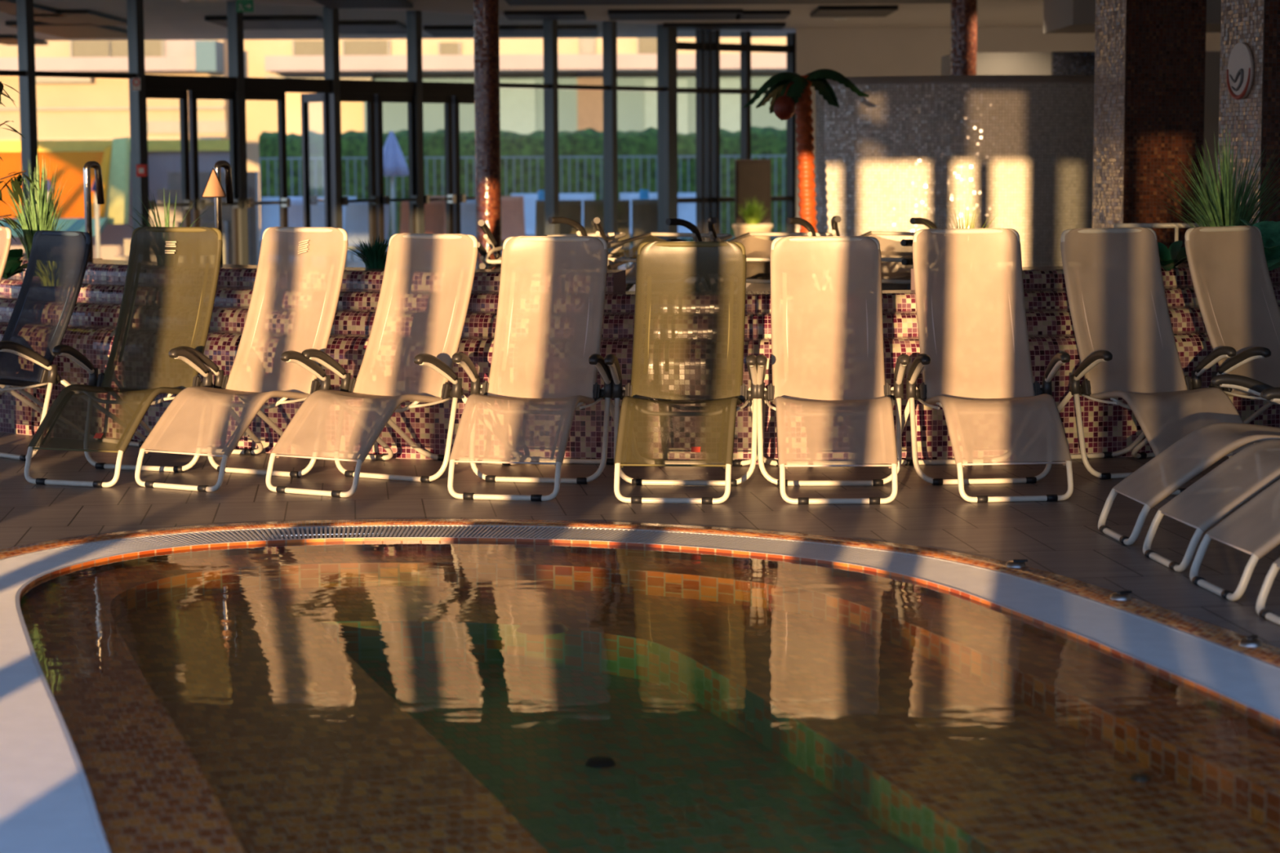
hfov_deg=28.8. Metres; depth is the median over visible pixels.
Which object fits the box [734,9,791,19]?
ceiling slot
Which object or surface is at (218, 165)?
handrail
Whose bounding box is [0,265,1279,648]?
floor
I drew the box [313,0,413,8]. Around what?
ceiling slot
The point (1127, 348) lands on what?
lounger
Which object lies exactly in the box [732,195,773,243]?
potted grass
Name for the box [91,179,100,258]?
post
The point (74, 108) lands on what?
apartment building
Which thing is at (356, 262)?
floor
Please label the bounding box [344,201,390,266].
lounger
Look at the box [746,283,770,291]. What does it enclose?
lounger
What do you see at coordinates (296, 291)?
lounger
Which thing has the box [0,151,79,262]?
ornamental grass
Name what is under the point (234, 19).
trim
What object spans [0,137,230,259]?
mural wall
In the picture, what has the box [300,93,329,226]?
door
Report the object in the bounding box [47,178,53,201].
post
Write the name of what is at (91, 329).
wall
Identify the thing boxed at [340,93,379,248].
door
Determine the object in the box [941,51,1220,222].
wall
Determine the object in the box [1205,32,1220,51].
wall
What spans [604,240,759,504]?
lounger
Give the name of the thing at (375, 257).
ornamental grass
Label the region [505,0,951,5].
ceiling slot
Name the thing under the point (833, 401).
lounger
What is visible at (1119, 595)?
deck fitting
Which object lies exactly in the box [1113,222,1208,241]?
guard rail
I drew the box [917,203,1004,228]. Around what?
ornamental grass
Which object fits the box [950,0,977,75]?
column
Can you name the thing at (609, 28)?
trim
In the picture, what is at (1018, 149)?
wall
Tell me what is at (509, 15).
ceiling slot
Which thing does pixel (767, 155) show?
metal fence
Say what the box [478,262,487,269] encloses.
lounger
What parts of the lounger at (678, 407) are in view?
seat frame, leg, leg, backrest frame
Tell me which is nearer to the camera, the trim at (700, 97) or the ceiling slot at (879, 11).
the ceiling slot at (879, 11)
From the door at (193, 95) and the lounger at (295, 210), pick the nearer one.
the door at (193, 95)
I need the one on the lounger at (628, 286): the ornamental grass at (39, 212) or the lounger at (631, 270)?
the lounger at (631, 270)
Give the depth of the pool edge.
7.76 m
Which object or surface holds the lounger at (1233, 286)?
on the floor at (1064, 538)
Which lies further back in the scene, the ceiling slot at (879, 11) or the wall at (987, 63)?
the ceiling slot at (879, 11)
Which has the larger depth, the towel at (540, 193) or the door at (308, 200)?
the towel at (540, 193)
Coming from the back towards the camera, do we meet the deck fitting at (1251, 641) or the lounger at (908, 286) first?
the lounger at (908, 286)
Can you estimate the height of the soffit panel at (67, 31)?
0.050 m
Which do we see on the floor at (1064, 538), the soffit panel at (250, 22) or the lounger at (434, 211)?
the lounger at (434, 211)
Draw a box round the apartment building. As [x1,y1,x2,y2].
[0,36,786,228]
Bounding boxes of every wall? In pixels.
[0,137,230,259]
[0,252,1279,464]
[795,26,1094,232]
[815,75,1094,266]
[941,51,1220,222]
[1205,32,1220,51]
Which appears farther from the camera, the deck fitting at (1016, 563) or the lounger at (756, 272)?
the lounger at (756, 272)
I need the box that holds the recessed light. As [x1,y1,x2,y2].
[834,17,846,19]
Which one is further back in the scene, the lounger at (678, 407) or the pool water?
the lounger at (678, 407)
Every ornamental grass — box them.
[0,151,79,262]
[122,186,212,229]
[348,235,388,268]
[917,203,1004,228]
[1141,129,1279,227]
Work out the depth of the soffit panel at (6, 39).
32.02 m
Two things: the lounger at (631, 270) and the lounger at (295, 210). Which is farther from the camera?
the lounger at (295, 210)
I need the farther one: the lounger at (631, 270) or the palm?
the palm
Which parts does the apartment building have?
garage panel, doorway, garage panel, garage panel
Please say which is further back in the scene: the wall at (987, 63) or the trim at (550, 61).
the trim at (550, 61)
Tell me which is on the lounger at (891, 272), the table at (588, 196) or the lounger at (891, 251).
the lounger at (891, 251)
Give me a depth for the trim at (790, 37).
31.08 m
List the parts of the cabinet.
cabinet door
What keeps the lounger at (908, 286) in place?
on the trolley
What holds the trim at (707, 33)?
on the floor at (1064, 538)
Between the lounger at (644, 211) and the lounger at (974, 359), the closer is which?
the lounger at (974, 359)
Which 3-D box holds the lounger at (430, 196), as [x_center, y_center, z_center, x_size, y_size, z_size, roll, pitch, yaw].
[-2.955,-2.839,35.761,0.600,0.920,1.520,0,6,0]
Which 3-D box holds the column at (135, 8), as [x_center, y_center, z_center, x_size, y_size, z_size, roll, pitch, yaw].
[-4.882,-2.652,24.249,0.150,3.050,0.085,5,8,42]
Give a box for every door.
[145,88,193,226]
[187,89,242,264]
[244,91,290,260]
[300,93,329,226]
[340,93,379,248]
[374,93,419,264]
[422,94,456,233]
[452,95,475,233]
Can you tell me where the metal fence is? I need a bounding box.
[258,154,786,246]
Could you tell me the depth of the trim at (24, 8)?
23.23 m
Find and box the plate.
[132,77,141,90]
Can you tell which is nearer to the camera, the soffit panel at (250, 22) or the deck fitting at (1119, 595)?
the deck fitting at (1119, 595)
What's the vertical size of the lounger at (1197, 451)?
1.122 m
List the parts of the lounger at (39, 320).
leg, backrest frame, leg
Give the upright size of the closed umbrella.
1.876 m
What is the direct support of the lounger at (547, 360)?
on the floor at (1064, 538)
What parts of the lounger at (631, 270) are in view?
frame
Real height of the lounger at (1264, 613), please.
1.122 m
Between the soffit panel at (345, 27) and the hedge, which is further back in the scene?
the hedge
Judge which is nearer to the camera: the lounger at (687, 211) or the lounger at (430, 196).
the lounger at (430, 196)
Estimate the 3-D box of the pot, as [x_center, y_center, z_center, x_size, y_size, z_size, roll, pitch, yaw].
[1.333,-2.055,29.451,0.480,0.680,0.480,0,6,0]
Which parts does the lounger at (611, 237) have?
leg, frame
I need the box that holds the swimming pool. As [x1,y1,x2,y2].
[19,537,1279,852]
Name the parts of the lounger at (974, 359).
backrest frame, leg, leg, seat frame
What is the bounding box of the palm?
[742,68,868,232]
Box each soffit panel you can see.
[0,34,48,44]
[4,21,144,38]
[204,15,323,29]
[321,20,406,34]
[423,24,598,36]
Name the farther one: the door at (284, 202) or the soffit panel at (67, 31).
the soffit panel at (67, 31)
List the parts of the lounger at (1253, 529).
seat frame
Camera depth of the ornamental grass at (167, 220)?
13.96 m
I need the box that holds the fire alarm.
[136,164,147,176]
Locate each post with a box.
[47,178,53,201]
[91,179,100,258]
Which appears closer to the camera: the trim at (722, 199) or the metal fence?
the trim at (722, 199)
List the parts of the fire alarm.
button plate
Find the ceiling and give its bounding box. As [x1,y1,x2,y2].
[0,0,1043,40]
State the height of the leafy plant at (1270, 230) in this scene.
0.303 m
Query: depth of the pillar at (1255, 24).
14.47 m
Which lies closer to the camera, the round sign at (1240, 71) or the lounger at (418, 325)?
the lounger at (418, 325)
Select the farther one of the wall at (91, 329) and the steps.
the steps
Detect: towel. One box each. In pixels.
[537,190,544,199]
[639,189,648,199]
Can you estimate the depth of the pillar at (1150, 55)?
16.94 m
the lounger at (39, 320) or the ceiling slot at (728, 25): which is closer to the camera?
the lounger at (39, 320)
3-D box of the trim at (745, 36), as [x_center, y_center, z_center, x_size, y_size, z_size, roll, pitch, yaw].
[1.303,-3.353,30.664,0.070,3.000,0.120,-5,8,-37]
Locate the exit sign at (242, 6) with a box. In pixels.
[235,0,253,12]
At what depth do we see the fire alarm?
24.11 m
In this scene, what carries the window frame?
attached to the window
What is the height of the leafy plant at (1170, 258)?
0.158 m
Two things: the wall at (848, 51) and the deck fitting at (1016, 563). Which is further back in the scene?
the wall at (848, 51)
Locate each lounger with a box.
[0,226,42,413]
[0,230,146,461]
[24,226,263,488]
[134,226,393,492]
[259,196,302,245]
[265,232,519,497]
[288,200,324,226]
[317,196,356,260]
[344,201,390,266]
[399,200,445,233]
[430,195,445,233]
[447,235,614,501]
[460,200,475,236]
[477,217,626,269]
[477,241,621,269]
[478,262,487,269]
[501,195,525,243]
[511,193,537,235]
[534,200,582,235]
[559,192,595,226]
[583,200,630,268]
[592,217,732,262]
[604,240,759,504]
[607,260,633,291]
[610,239,687,284]
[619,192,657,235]
[631,199,678,248]
[677,192,696,239]
[707,217,832,262]
[711,237,770,284]
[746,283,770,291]
[756,235,910,504]
[831,215,937,262]
[881,239,913,284]
[881,257,913,290]
[895,227,1073,502]
[906,284,911,289]
[1057,226,1253,495]
[1097,373,1279,545]
[1131,225,1279,458]
[1142,387,1279,572]
[1189,479,1279,601]
[1255,557,1279,625]
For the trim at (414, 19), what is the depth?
26.82 m
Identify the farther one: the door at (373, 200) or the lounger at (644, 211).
the lounger at (644, 211)
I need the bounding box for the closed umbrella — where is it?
[382,130,408,235]
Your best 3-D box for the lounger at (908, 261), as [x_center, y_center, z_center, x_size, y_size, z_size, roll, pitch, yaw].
[1.500,-0.866,15.014,0.644,0.340,1.093,2,7,19]
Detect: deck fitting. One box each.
[1005,559,1027,568]
[1109,590,1132,600]
[1238,635,1262,647]
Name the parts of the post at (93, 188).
post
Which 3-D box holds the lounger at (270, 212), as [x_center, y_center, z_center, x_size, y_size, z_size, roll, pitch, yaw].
[-5.160,-2.828,35.761,0.600,0.920,1.520,-1,6,-6]
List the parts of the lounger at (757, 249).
frame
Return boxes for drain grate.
[0,519,1279,666]
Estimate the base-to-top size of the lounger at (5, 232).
1.132 m
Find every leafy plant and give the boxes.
[2,248,27,279]
[1157,240,1187,271]
[1180,218,1279,271]
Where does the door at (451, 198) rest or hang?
attached to the trim at (414, 19)
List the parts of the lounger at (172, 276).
seat frame, leg, backrest frame, leg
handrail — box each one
[83,160,104,261]
[213,160,233,264]
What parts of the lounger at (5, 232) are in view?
backrest frame, leg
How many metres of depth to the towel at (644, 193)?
38.29 m
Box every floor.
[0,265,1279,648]
[259,228,632,266]
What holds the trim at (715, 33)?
on the floor at (1064, 538)
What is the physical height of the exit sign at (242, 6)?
0.130 m
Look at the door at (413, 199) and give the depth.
26.61 m
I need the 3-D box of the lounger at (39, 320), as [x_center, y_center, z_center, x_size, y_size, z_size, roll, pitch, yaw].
[-3.152,-0.408,12.428,0.686,1.122,1.340,6,9,44]
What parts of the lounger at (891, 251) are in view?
frame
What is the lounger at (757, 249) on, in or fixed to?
on the lounger at (756, 272)
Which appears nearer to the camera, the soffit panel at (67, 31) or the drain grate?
the drain grate
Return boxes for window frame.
[0,70,768,95]
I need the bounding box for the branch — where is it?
[0,80,38,242]
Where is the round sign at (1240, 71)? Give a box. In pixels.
[1226,42,1253,99]
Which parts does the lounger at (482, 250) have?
frame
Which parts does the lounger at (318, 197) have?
leg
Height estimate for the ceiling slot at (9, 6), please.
0.060 m
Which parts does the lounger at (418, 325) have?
seat frame, leg, backrest frame, leg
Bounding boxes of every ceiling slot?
[0,0,66,16]
[8,8,127,25]
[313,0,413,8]
[503,9,586,20]
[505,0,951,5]
[608,8,742,20]
[662,22,785,30]
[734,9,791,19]
[810,4,897,17]
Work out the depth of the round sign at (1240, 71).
14.59 m
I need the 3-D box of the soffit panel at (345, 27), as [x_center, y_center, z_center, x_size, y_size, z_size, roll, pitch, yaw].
[-3.232,-4.744,29.599,0.882,0.050,2.139,0,6,0]
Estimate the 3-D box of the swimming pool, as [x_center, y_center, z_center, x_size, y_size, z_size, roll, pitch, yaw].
[0.282,1.046,6.065,3.305,0.430,7.998,-2,6,-15]
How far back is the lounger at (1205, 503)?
9.00 m
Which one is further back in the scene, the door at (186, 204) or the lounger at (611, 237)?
the door at (186, 204)
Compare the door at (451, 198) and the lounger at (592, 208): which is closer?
the door at (451, 198)
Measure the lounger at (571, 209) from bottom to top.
0.920 m
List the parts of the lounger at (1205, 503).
seat frame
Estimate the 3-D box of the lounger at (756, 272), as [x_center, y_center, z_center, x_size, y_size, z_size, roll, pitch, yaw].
[0.820,-0.982,14.956,0.644,0.338,1.093,2,6,17]
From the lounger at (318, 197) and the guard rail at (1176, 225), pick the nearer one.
the guard rail at (1176, 225)
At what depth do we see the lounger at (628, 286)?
14.98 m
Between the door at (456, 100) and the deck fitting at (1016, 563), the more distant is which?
the door at (456, 100)
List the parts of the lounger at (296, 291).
seat frame, leg, backrest frame, leg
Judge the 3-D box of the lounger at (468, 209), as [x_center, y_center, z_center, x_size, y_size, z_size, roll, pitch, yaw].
[-2.218,-2.541,32.977,0.600,0.920,1.520,0,6,0]
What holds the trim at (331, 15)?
on the floor at (1064, 538)
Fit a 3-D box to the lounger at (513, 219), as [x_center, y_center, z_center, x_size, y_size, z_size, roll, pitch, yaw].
[-1.907,-2.801,35.364,0.600,0.920,1.520,-1,6,-6]
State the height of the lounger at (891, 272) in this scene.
0.336 m
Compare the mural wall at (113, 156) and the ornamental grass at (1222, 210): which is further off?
the mural wall at (113, 156)
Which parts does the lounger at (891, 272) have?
frame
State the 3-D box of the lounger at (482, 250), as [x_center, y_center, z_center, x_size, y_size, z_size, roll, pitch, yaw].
[-0.542,-0.976,14.961,0.644,0.344,1.093,2,7,22]
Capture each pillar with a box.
[1092,0,1206,263]
[1217,0,1279,223]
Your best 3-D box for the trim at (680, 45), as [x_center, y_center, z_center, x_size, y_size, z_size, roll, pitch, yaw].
[1.110,-4.630,30.384,1.972,0.090,0.080,-5,8,-37]
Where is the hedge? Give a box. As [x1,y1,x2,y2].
[258,126,786,244]
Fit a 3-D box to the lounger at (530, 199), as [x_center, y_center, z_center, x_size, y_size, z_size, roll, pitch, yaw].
[-1.704,-3.083,37.948,0.600,0.920,1.520,0,6,0]
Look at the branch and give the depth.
13.53 m
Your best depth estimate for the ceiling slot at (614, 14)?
26.88 m
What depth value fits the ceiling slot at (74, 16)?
27.22 m
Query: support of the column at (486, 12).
on the floor at (1064, 538)
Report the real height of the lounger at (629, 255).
0.326 m
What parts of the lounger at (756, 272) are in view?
frame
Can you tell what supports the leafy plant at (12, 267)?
in the planter box
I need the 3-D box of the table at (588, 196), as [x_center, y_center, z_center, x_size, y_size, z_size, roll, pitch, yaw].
[-0.998,-3.086,37.948,0.600,0.920,1.520,0,6,0]
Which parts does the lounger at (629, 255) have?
leg, frame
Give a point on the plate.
(135, 81)
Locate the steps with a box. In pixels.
[112,171,260,265]
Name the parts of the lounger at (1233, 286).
leg, backrest frame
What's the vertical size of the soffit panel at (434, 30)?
0.050 m
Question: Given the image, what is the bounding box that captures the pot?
[732,223,773,243]
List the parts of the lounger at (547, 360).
seat frame, leg, leg, backrest frame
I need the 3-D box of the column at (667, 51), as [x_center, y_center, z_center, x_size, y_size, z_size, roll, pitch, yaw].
[0.330,-3.294,29.930,0.180,3.050,0.160,5,8,42]
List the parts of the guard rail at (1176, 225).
rail, post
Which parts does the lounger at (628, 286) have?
leg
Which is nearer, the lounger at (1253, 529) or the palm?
the lounger at (1253, 529)
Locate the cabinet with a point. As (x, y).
(752, 176)
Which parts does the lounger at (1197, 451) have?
seat frame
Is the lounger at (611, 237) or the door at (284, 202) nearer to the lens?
the lounger at (611, 237)
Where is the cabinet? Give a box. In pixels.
[734,159,770,240]
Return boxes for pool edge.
[0,524,1279,852]
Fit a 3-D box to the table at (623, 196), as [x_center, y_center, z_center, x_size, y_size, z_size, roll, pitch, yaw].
[-0.016,-3.113,38.147,0.600,0.920,1.520,0,6,0]
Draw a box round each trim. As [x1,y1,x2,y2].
[16,0,38,253]
[226,0,248,264]
[323,6,342,228]
[406,10,424,233]
[542,19,559,235]
[602,21,617,269]
[676,41,791,53]
[677,195,791,203]
[695,29,704,241]
[703,29,711,241]
[711,30,719,238]
[740,31,751,159]
[786,32,795,232]
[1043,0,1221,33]
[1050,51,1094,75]
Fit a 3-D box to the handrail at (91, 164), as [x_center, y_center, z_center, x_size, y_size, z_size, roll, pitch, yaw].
[-3.191,-0.823,14.642,0.055,1.470,0.156,3,7,29]
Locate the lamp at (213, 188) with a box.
[201,168,226,197]
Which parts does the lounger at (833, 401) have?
backrest frame, leg, leg, seat frame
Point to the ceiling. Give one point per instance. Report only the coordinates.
(163, 20)
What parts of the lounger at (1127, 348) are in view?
leg, backrest frame, leg, seat frame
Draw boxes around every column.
[126,0,149,231]
[473,0,502,268]
[657,24,677,239]
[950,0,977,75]

